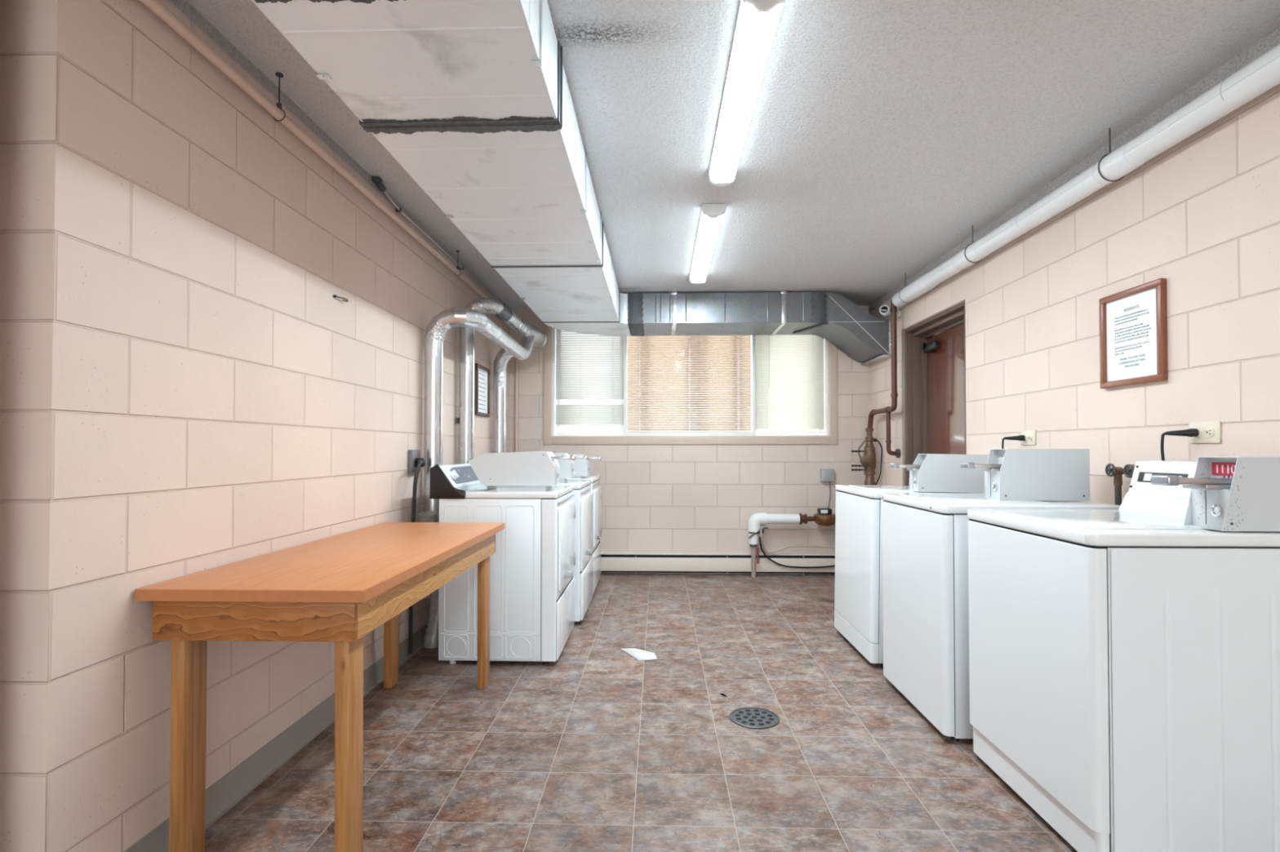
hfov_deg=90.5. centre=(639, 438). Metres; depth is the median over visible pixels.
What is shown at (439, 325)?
exhaust pipe
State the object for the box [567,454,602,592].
dryer
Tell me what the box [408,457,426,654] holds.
power cord
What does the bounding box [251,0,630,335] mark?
air duct
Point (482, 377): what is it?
print
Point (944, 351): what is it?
door
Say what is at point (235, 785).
baseboard
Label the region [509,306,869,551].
wall
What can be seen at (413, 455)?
dryer outlet
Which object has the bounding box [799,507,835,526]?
meter
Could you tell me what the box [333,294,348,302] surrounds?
wall hook
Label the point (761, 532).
cable
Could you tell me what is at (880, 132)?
ceiling
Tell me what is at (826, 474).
junction box
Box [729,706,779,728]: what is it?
floor drain
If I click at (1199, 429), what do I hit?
receptacle
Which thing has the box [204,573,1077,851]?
floor
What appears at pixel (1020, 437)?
power cord
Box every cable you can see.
[759,537,835,568]
[760,528,835,553]
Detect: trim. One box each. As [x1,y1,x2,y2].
[542,323,837,444]
[905,302,966,485]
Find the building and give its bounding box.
[627,335,751,432]
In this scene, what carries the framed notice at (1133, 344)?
attached to the wall at (1202, 215)
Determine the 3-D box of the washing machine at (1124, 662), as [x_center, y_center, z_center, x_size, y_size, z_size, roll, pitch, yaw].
[1.536,0.608,1.993,0.684,1.108,0.693,0,-1,2]
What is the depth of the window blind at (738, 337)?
5.86 m
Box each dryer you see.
[429,451,576,665]
[553,453,593,622]
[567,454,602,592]
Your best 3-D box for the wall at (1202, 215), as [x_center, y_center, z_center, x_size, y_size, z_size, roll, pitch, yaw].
[2.056,-0.058,1.633,0.200,2.428,8.580,0,-1,2]
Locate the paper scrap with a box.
[621,648,657,660]
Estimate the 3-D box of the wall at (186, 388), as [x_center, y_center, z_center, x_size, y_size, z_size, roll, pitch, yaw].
[-2.226,-0.024,3.750,1.936,2.428,4.592,0,-1,2]
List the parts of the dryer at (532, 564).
knob, panel, panel, door, handle, slide handle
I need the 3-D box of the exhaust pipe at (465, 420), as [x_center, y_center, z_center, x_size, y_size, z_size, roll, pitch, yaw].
[-1.066,-0.017,4.746,0.304,1.886,1.055,0,-1,2]
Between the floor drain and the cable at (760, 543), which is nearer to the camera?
the floor drain
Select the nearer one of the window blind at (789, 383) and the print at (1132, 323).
the print at (1132, 323)
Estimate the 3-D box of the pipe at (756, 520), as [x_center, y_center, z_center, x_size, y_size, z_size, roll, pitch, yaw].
[1.180,0.936,5.609,0.450,0.568,0.112,0,-1,2]
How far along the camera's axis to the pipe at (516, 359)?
5.79 m
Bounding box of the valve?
[851,427,882,484]
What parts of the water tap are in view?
wheel handle, wheel handle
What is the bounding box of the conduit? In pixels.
[371,176,496,298]
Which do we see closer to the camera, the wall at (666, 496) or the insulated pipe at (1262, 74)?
the insulated pipe at (1262, 74)
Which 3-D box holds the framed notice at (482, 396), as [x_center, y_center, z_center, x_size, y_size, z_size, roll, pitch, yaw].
[-1.213,-0.367,4.890,0.023,0.385,0.350,0,-1,2]
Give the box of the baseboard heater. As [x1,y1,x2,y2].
[600,549,835,575]
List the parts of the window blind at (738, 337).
rail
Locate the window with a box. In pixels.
[551,327,829,436]
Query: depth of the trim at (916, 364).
4.84 m
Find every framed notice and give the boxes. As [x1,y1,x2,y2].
[474,363,489,417]
[1098,278,1167,388]
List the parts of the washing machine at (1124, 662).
panel, toe panel, lid, slide handle, panel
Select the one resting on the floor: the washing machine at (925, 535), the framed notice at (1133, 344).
the washing machine at (925, 535)
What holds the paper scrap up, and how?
on the floor
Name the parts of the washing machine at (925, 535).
panel, slide handle, lid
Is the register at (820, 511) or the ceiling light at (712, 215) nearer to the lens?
the ceiling light at (712, 215)
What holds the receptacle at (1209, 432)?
attached to the wall outlet at (1208, 432)
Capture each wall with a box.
[0,0,509,851]
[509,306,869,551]
[868,26,1279,504]
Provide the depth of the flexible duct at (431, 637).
3.43 m
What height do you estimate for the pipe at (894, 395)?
1.226 m
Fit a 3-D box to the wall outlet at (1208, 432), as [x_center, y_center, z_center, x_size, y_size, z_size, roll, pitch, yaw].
[1.967,-0.022,2.213,0.010,0.074,0.125,0,-1,2]
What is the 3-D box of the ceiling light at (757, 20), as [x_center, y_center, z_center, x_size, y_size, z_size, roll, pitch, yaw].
[0.367,-1.228,2.371,0.127,0.063,1.250,0,-1,2]
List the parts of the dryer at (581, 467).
panel, panel, door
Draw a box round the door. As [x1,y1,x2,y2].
[920,323,964,454]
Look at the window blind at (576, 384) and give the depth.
5.88 m
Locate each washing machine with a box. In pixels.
[834,453,988,666]
[881,448,1120,741]
[967,456,1279,851]
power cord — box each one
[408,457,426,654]
[1001,435,1025,448]
[1160,428,1198,460]
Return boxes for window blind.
[555,328,623,435]
[627,334,751,432]
[755,334,824,434]
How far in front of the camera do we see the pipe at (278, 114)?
2.19 m
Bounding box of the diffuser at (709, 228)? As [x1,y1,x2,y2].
[691,217,722,282]
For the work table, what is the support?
on the floor
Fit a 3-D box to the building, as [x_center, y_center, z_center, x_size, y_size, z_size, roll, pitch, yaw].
[0.779,-1.947,10.735,1.890,4.500,2.560,0,-1,2]
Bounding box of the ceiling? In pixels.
[186,0,1279,307]
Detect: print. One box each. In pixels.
[478,373,485,409]
[1114,305,1151,368]
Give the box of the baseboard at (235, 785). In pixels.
[123,623,426,851]
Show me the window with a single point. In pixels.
(555, 428)
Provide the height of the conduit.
0.070 m
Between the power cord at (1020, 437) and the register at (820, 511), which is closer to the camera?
the power cord at (1020, 437)
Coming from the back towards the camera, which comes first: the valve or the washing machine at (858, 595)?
the valve
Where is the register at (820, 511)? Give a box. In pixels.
[817,507,831,514]
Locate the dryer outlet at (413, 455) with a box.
[408,449,419,472]
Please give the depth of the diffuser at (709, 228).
3.89 m
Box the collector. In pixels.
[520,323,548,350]
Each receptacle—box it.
[1028,434,1032,441]
[1194,427,1201,437]
[1204,427,1214,437]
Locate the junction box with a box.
[820,468,833,508]
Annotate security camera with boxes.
[879,304,900,317]
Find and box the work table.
[134,522,504,851]
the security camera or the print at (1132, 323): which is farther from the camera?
the security camera
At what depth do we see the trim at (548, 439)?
5.76 m
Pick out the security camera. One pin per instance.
(884, 310)
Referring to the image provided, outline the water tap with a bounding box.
[1105,463,1135,505]
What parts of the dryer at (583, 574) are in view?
panel, door, panel, handle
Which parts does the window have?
sill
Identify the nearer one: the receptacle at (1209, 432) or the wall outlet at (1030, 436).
the receptacle at (1209, 432)
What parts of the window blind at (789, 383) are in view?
rail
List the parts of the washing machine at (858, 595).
toe panel, panel, lid, slide handle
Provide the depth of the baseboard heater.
5.68 m
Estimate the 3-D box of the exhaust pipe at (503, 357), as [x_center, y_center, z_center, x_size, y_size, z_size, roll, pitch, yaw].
[-1.077,0.072,5.175,0.242,1.723,0.120,0,-1,-15]
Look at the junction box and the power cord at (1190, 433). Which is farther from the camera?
the junction box
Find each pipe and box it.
[139,0,488,297]
[423,307,535,599]
[456,297,530,464]
[493,342,520,453]
[515,357,517,452]
[747,512,799,577]
[867,299,901,457]
[892,44,1279,306]
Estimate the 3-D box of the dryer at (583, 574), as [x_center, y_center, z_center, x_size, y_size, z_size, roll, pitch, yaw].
[-0.681,0.648,4.401,0.715,1.105,0.682,0,-1,2]
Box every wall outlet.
[1021,430,1035,444]
[1188,421,1221,443]
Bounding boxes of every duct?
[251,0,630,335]
[417,511,439,648]
[626,290,891,364]
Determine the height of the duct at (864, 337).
0.542 m
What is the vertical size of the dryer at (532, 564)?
1.118 m
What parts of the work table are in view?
leg, leg, leg, leg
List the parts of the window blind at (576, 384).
rail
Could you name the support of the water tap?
attached to the wall at (1202, 215)
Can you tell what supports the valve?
attached to the wall at (666, 496)
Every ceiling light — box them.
[688,204,726,284]
[707,0,785,186]

